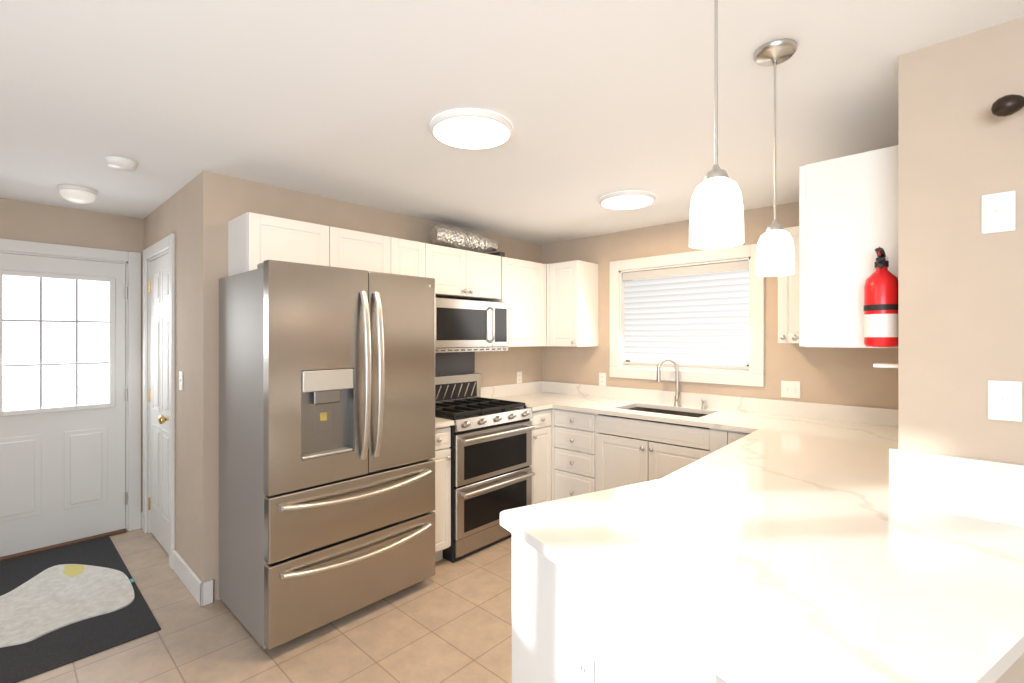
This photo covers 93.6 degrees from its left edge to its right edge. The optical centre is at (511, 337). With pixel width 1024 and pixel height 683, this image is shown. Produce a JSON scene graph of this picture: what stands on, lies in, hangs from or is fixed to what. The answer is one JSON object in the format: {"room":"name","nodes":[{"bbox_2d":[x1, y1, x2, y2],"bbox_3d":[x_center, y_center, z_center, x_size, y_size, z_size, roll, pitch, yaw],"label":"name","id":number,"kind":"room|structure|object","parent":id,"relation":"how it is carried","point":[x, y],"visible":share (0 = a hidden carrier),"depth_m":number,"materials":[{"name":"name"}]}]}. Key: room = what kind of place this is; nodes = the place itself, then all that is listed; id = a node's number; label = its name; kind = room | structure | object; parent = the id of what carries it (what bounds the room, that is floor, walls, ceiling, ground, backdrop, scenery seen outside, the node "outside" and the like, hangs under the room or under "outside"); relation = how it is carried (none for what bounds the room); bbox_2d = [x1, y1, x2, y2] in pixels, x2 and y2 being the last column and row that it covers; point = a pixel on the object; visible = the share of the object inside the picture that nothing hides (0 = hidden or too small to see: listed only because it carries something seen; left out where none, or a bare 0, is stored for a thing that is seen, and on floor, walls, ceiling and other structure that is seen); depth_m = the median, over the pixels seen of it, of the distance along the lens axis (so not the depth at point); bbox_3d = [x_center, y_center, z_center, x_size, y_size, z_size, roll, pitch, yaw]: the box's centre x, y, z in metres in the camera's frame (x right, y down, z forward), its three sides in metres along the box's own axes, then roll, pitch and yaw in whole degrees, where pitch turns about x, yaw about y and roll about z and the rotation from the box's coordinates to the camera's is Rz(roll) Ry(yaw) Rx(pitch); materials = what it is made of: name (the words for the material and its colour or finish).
{"room":"kitchen","nodes":[
{"label":"kitchen","id":0,"kind":"room"},
{"bbox_2d":[0,198,143,511],"bbox_3d":[-4.241,0.277,2.294,0.120,2.380,4.214,0,0,43],"label":"wall","id":1,"kind":"structure","parent":0,"point":[30,221],"depth_m":3.42,"materials":[{"name":"paint"}]},
{"bbox_2d":[0,253,126,556],"bbox_3d":[-3.175,0.446,3.333,0.122,1.999,0.808,0,0,43],"label":"exterior door","id":2,"kind":"structure","parent":1,"relation":"in","point":[63,394],"depth_m":3.38,"materials":[{"name":"white wood"}]},
{"bbox_2d":[0,238,139,560],"bbox_3d":[-3.220,0.411,3.366,0.150,2.113,0.981,0,0,43],"label":"door frame","id":3,"kind":"structure","parent":1,"relation":"attached to","point":[131,261],"depth_m":3.63,"materials":[{"name":"white wood"}]},
{"bbox_2d":[144,170,227,600],"bbox_3d":[-2.225,0.277,3.212,1.574,2.380,0.120,0,0,43],"label":"wall","id":4,"kind":"structure","parent":0,"point":[192,215],"depth_m":2.71,"materials":[{"name":"paint"}]},
{"bbox_2d":[140,233,174,568],"bbox_3d":[-2.425,0.406,3.384,0.886,2.123,0.140,0,0,43],"label":"door frame","id":5,"kind":"structure","parent":4,"relation":"attached to","point":[168,242],"depth_m":3.44,"materials":[{"name":"white wood"}]},
{"bbox_2d":[148,253,168,553],"bbox_3d":[-2.467,0.446,3.348,0.713,2.018,0.105,0,0,43],"label":"closet door","id":6,"kind":"structure","parent":4,"relation":"in","point":[158,395],"depth_m":3.38,"materials":[{"name":"white wood"}]},
{"bbox_2d":[179,371,182,390],"bbox_3d":[-2.025,0.267,2.932,0.070,0.115,0.015,0,0,43],"label":"light switch","id":7,"kind":"object","parent":4,"relation":"attached to","point":[180,380],"visible":1,"depth_m":2.93,"materials":[{"name":"white plastic"}]},
{"bbox_2d":[172,549,209,606],"bbox_3d":[-1.908,1.405,2.834,0.626,0.125,0.032,0,0,43],"label":"baseboard","id":8,"kind":"structure","parent":4,"relation":"attached to","point":[200,591],"depth_m":2.73,"materials":[{"name":"white wood"}]},
{"bbox_2d":[17,528,511,682],"bbox_3d":[-0.342,1.497,0.559,8.800,0.060,7.600,0,0,43],"label":"floor","id":9,"kind":"structure","parent":0,"point":[449,622],"depth_m":2.32,"materials":[{"name":"tile"}]},
{"bbox_2d":[0,536,160,682],"bbox_3d":[-2.691,1.464,2.619,1.655,0.006,0.965,0,0,43],"label":"floor mat","id":10,"kind":"object","parent":9,"relation":"on","point":[81,639],"visible":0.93,"depth_m":2.42,"materials":[{"name":"black fabric"}]},
{"bbox_2d":[0,564,134,647],"bbox_3d":[-2.633,1.454,2.648,0.940,0.011,0.838,0,0,43],"label":"rug","id":11,"kind":"object","parent":10,"relation":"on","point":[48,600],"visible":0.98,"depth_m":2.66,"materials":[{"name":"white fabric"}]},
{"bbox_2d":[219,260,434,649],"bbox_3d":[-1.009,0.558,2.721,0.804,1.818,0.940,0,0,43],"label":"refrigerator","id":12,"kind":"object","parent":9,"relation":"on","point":[326,443],"visible":1,"depth_m":2.42,"materials":[{"name":"grey metal"}]},
{"bbox_2d":[432,426,450,561],"bbox_3d":[-0.690,1.019,3.233,0.603,0.896,0.230,0,0,43],"label":"base cabinet","id":13,"kind":"object","parent":9,"relation":"on","point":[442,458],"depth_m":3.07,"materials":[{"name":"white wood"}]},
{"bbox_2d":[435,417,453,427],"bbox_3d":[-0.687,0.500,3.231,0.642,0.135,0.230,0,0,43],"label":"countertop","id":14,"kind":"structure","parent":13,"relation":"on","point":[439,422],"depth_m":3.06,"materials":[{"name":"stone"}]},
{"bbox_2d":[435,373,534,562],"bbox_3d":[-0.310,0.885,3.567,0.681,1.165,0.758,0,0,43],"label":"range","id":15,"kind":"object","parent":9,"relation":"on","point":[492,473],"visible":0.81,"depth_m":3.35,"materials":[{"name":"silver metal"}]},
{"bbox_2d":[529,408,551,504],"bbox_3d":[0.024,1.019,3.985,0.620,0.896,0.292,0,0,43],"label":"base cabinet","id":16,"kind":"object","parent":9,"relation":"on","point":[541,465],"depth_m":3.79,"materials":[{"name":"white wood"}]},
{"bbox_2d":[552,408,643,499],"bbox_3d":[0.677,1.019,3.924,0.497,0.896,0.650,0,0,43],"label":"base cabinet","id":17,"kind":"object","parent":9,"relation":"on","point":[586,452],"depth_m":3.63,"materials":[{"name":"white wood"}]},
{"bbox_2d":[481,385,550,410],"bbox_3d":[-0.004,0.500,3.963,0.642,0.135,0.222,0,0,43],"label":"countertop","id":18,"kind":"structure","parent":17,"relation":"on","point":[535,399],"depth_m":4.27,"materials":[{"name":"stone"}]},
{"bbox_2d":[506,381,738,420],"bbox_3d":[0.854,0.500,3.770,2.160,0.135,0.667,0,0,43],"label":"countertop","id":19,"kind":"structure","parent":17,"relation":"on","point":[605,400],"depth_m":3.89,"materials":[{"name":"stone"}]},
{"bbox_2d":[612,407,708,449],"bbox_3d":[1.133,0.668,3.560,0.660,0.198,0.380,0,0,43],"label":"sink","id":20,"kind":"object","parent":19,"relation":"in","point":[689,414],"visible":0.02,"depth_m":3.63,"materials":[{"name":"silver metal"}]},
{"bbox_2d":[657,358,680,405],"bbox_3d":[1.232,0.350,3.739,0.176,0.372,0.126,0,0,43],"label":"faucet","id":21,"kind":"object","parent":19,"relation":"on","point":[677,396],"visible":1,"depth_m":3.73,"materials":[{"name":"silver metal"}]},
{"bbox_2d":[701,400,706,408],"bbox_3d":[1.427,0.500,3.590,0.042,0.073,0.072,0,0,43],"label":"soap dispenser","id":22,"kind":"object","parent":19,"relation":"on","point":[703,404],"visible":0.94,"depth_m":3.59,"materials":[{"name":"silver metal"}]},
{"bbox_2d":[512,464,726,682],"bbox_3d":[0.595,1.019,1.363,0.987,0.896,1.077,0,0,43],"label":"base cabinet","id":23,"kind":"object","parent":9,"relation":"on","point":[559,613],"depth_m":1.21,"materials":[{"name":"white wood"}]},
{"bbox_2d":[575,645,593,682],"bbox_3d":[0.172,0.812,1.149,0.008,0.115,0.070,0,0,-31],"label":"outlet","id":24,"kind":"object","parent":23,"relation":"attached to","point":[584,667],"visible":1,"depth_m":1.15,"materials":[{"name":"grey plastic"}]},
{"bbox_2d":[500,397,1023,682],"bbox_3d":[1.304,0.465,1.812,1.170,0.205,2.917,0,0,43],"label":"countertop","id":25,"kind":"structure","parent":23,"relation":"on","point":[784,541],"depth_m":1.22,"materials":[{"name":"stone"}]},
{"bbox_2d":[660,452,712,478],"bbox_3d":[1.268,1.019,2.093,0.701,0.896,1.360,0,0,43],"label":"base cabinet","id":26,"kind":"object","parent":9,"relation":"on","point":[712,452],"depth_m":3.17,"materials":[{"name":"white wood"}]},
{"bbox_2d":[696,428,749,459],"bbox_3d":[1.554,1.019,3.138,0.407,0.896,0.603,0,0,43],"label":"base cabinet","id":27,"kind":"object","parent":9,"relation":"on","point":[710,439],"depth_m":3.01,"materials":[{"name":"white wood"}]},
{"bbox_2d":[228,176,541,386],"bbox_3d":[-0.702,0.277,3.778,0.120,2.380,2.786,0,0,43],"label":"wall","id":28,"kind":"structure","parent":0,"point":[494,368],"depth_m":3.43,"materials":[{"name":"paint"}]},
{"bbox_2d":[228,212,343,275],"bbox_3d":[-1.318,-0.479,2.789,0.325,0.348,0.497,0,0,43],"label":"upper cabinet","id":29,"kind":"object","parent":28,"relation":"attached to","point":[253,238],"depth_m":2.64,"materials":[{"name":"white wood"}]},
{"bbox_2d":[344,229,399,273],"bbox_3d":[-1.046,-0.479,3.080,0.325,0.348,0.529,0,0,43],"label":"upper cabinet","id":30,"kind":"object","parent":28,"relation":"attached to","point":[362,250],"depth_m":3.02,"materials":[{"name":"white wood"}]},
{"bbox_2d":[400,239,435,295],"bbox_3d":[-0.810,-0.479,3.332,0.325,0.348,0.389,0,0,43],"label":"upper cabinet","id":31,"kind":"object","parent":28,"relation":"attached to","point":[418,259],"depth_m":3.28,"materials":[{"name":"white wood"}]},
{"bbox_2d":[435,352,474,374],"bbox_3d":[-0.577,0.207,3.816,0.008,0.190,0.754,0,0,43],"label":"panel","id":32,"kind":"object","parent":28,"relation":"attached to","point":[447,363],"visible":0.43,"depth_m":3.92,"materials":[{"name":"grey metal"}]},
{"bbox_2d":[435,245,503,300],"bbox_3d":[-0.480,-0.479,3.686,0.325,0.348,0.807,0,0,43],"label":"upper cabinet","id":33,"kind":"object","parent":28,"relation":"attached to","point":[460,274],"depth_m":3.62,"materials":[{"name":"white wood"}]},
{"bbox_2d":[430,225,504,256],"bbox_3d":[-0.354,-0.754,3.826,0.198,0.199,0.701,0,0,43],"label":"duct","id":34,"kind":"object","parent":33,"relation":"on","point":[453,237],"visible":0.88,"depth_m":3.68,"materials":[{"name":"silver metal"}]},
{"bbox_2d":[435,297,507,352],"bbox_3d":[-0.416,-0.084,3.666,0.443,0.382,0.760,0,0,43],"label":"microwave","id":35,"kind":"object","parent":33,"relation":"attached to","point":[462,325],"visible":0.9,"depth_m":3.53,"materials":[{"name":"grey metal"}]},
{"bbox_2d":[488,257,546,346],"bbox_3d":[-0.005,-0.286,4.195,0.325,0.735,0.566,0,0,43],"label":"upper cabinet","id":36,"kind":"object","parent":28,"relation":"attached to","point":[518,286],"depth_m":4.09,"materials":[{"name":"white wood"}]},
{"bbox_2d":[517,371,521,382],"bbox_3d":[0.070,0.382,4.511,0.008,0.115,0.070,0,0,43],"label":"electrical outlet","id":37,"kind":"object","parent":28,"relation":"attached to","point":[519,377],"visible":0.9,"depth_m":4.51,"materials":[{"name":"white plastic"}]},
{"bbox_2d":[0,0,1023,244],"bbox_3d":[-0.342,-0.943,0.559,8.800,0.060,7.600,0,0,43],"label":"ceiling","id":38,"kind":"structure","parent":0,"point":[350,100],"depth_m":1.83,"materials":[{"name":"white paint"}]},
{"bbox_2d":[57,184,97,203],"bbox_3d":[-2.677,-0.870,2.963,0.188,0.084,0.188,0,0,43],"label":"light","id":39,"kind":"object","parent":38,"relation":"attached to","point":[70,194],"visible":1,"depth_m":2.91,"materials":[{"name":"white plastic"}]},
{"bbox_2d":[104,156,137,171],"bbox_3d":[-2.026,-0.893,2.489,0.136,0.038,0.136,0,0,43],"label":"smoke detector","id":40,"kind":"object","parent":38,"relation":"attached to","point":[120,164],"visible":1,"depth_m":2.45,"materials":[{"name":"white plastic"}]},
{"bbox_2d":[430,109,512,149],"bbox_3d":[-0.175,-0.898,2.096,0.360,0.029,0.360,0,0,43],"label":"ceiling light","id":41,"kind":"object","parent":38,"relation":"in","point":[475,129],"visible":0.98,"depth_m":2.04,"materials":[{"name":"white plastic"}]},
{"bbox_2d":[599,191,654,209],"bbox_3d":[0.758,-0.898,3.168,0.360,0.029,0.360,0,0,43],"label":"ceiling light","id":42,"kind":"object","parent":38,"relation":"in","point":[623,200],"visible":1,"depth_m":3.11,"materials":[{"name":"white plastic"}]},
{"bbox_2d":[689,0,743,248],"bbox_3d":[0.439,-0.556,1.034,0.121,0.712,0.121,0,0,43],"label":"pendant light","id":43,"kind":"object","parent":38,"relation":"hanging from","point":[716,216],"visible":1,"depth_m":1.00,"materials":[{"name":"white glass"}]},
{"bbox_2d":[754,39,796,275],"bbox_3d":[0.837,-0.556,1.529,0.121,0.712,0.121,0,0,43],"label":"pendant light","id":44,"kind":"object","parent":38,"relation":"hanging from","point":[775,256],"visible":0.98,"depth_m":1.50,"materials":[{"name":"white glass"}]},
{"bbox_2d":[542,201,897,450],"bbox_3d":[1.394,0.277,3.822,3.124,2.380,0.140,0,0,43],"label":"wall","id":45,"kind":"structure","parent":0,"point":[841,376],"depth_m":3.42,"materials":[{"name":"paint"}]},
{"bbox_2d":[547,260,597,346],"bbox_3d":[0.531,-0.285,4.285,0.332,0.735,0.355,0,0,43],"label":"upper cabinet","id":46,"kind":"object","parent":45,"relation":"attached to","point":[572,303],"visible":1,"depth_m":4.17,"materials":[{"name":"white wood"}]},
{"bbox_2d":[599,373,605,385],"bbox_3d":[0.804,0.375,4.271,0.070,0.115,0.008,0,0,43],"label":"outlet","id":47,"kind":"object","parent":45,"relation":"attached to","point":[602,379],"visible":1,"depth_m":4.27,"materials":[{"name":"white plastic"}]},
{"bbox_2d":[610,243,763,386],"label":"window","id":48,"kind":"structure","parent":45,"relation":"in","point":[754,377],"depth_m":3.71,"materials":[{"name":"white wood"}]},
{"bbox_2d":[623,260,748,369],"bbox_3d":[1.351,-0.159,3.831,1.026,0.794,0.057,0,0,43],"label":"window blinds","id":49,"kind":"object","parent":48,"relation":"attached to","point":[695,330],"visible":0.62,"depth_m":3.79,"materials":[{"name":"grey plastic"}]},
{"bbox_2d":[778,227,793,342],"bbox_3d":[1.901,-0.322,2.986,0.388,0.722,0.384,0,0,43],"label":"upper cabinet","id":50,"kind":"object","parent":45,"relation":"attached to","point":[785,283],"depth_m":2.99,"materials":[{"name":"white wood"}]},
{"bbox_2d":[781,380,800,398],"bbox_3d":[1.887,0.355,3.255,0.116,0.115,0.015,0,0,43],"label":"outlet","id":51,"kind":"object","parent":45,"relation":"attached to","point":[790,389],"visible":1,"depth_m":3.25,"materials":[{"name":"white plastic"}]},
{"bbox_2d":[898,17,1023,682],"bbox_3d":[2.616,0.277,0.368,3.616,2.380,0.120,0,0,43],"label":"wall","id":52,"kind":"structure","parent":0,"point":[960,290],"depth_m":1.46,"materials":[{"name":"paint"}]},
{"bbox_2d":[864,247,897,346],"bbox_3d":[1.293,-0.138,1.681,0.106,0.346,0.127,0,0,43],"label":"fire extinguisher","id":53,"kind":"object","parent":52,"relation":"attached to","point":[881,307],"visible":0.94,"depth_m":1.66,"materials":[{"name":"red metal"}]},
{"bbox_2d":[873,363,897,367],"bbox_3d":[1.308,0.099,1.673,0.073,0.012,0.080,0,0,43],"label":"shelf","id":54,"kind":"object","parent":52,"relation":"attached to","point":[883,365],"visible":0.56,"depth_m":1.65,"materials":[{"name":"white plastic"}]},
{"bbox_2d":[981,191,1015,233],"bbox_3d":[1.414,-0.363,1.397,0.070,0.115,0.015,0,0,43],"label":"wall plate","id":55,"kind":"object","parent":52,"relation":"attached to","point":[998,212],"visible":1,"depth_m":1.40,"materials":[{"name":"white plastic"}]},
{"bbox_2d":[988,380,1021,421],"bbox_3d":[1.424,0.184,1.388,0.070,0.115,0.015,0,0,43],"label":"wall plate","id":56,"kind":"object","parent":52,"relation":"attached to","point":[1004,400],"visible":1,"depth_m":1.39,"materials":[{"name":"white plastic"}]},
{"bbox_2d":[991,94,1023,116],"bbox_3d":[1.551,-0.645,1.209,0.490,0.056,0.102,0,0,43],"label":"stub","id":57,"kind":"object","parent":52,"relation":"attached to","point":[1007,105],"visible":1,"depth_m":1.32,"materials":[{"name":"brown metal"}]},
{"bbox_3d":[1.912,0.277,2.175,0.120,2.380,1.561,0,0,43],"label":"wall","id":58,"kind":"structure","parent":0,"visible":0},
{"bbox_2d":[794,145,897,347],"bbox_3d":[1.415,-0.322,1.972,0.322,0.722,0.444,0,0,43],"label":"upper cabinet","id":59,"kind":"object","parent":58,"relation":"attached to","point":[848,222],"depth_m":1.82,"materials":[{"name":"white wood"}]}
]}

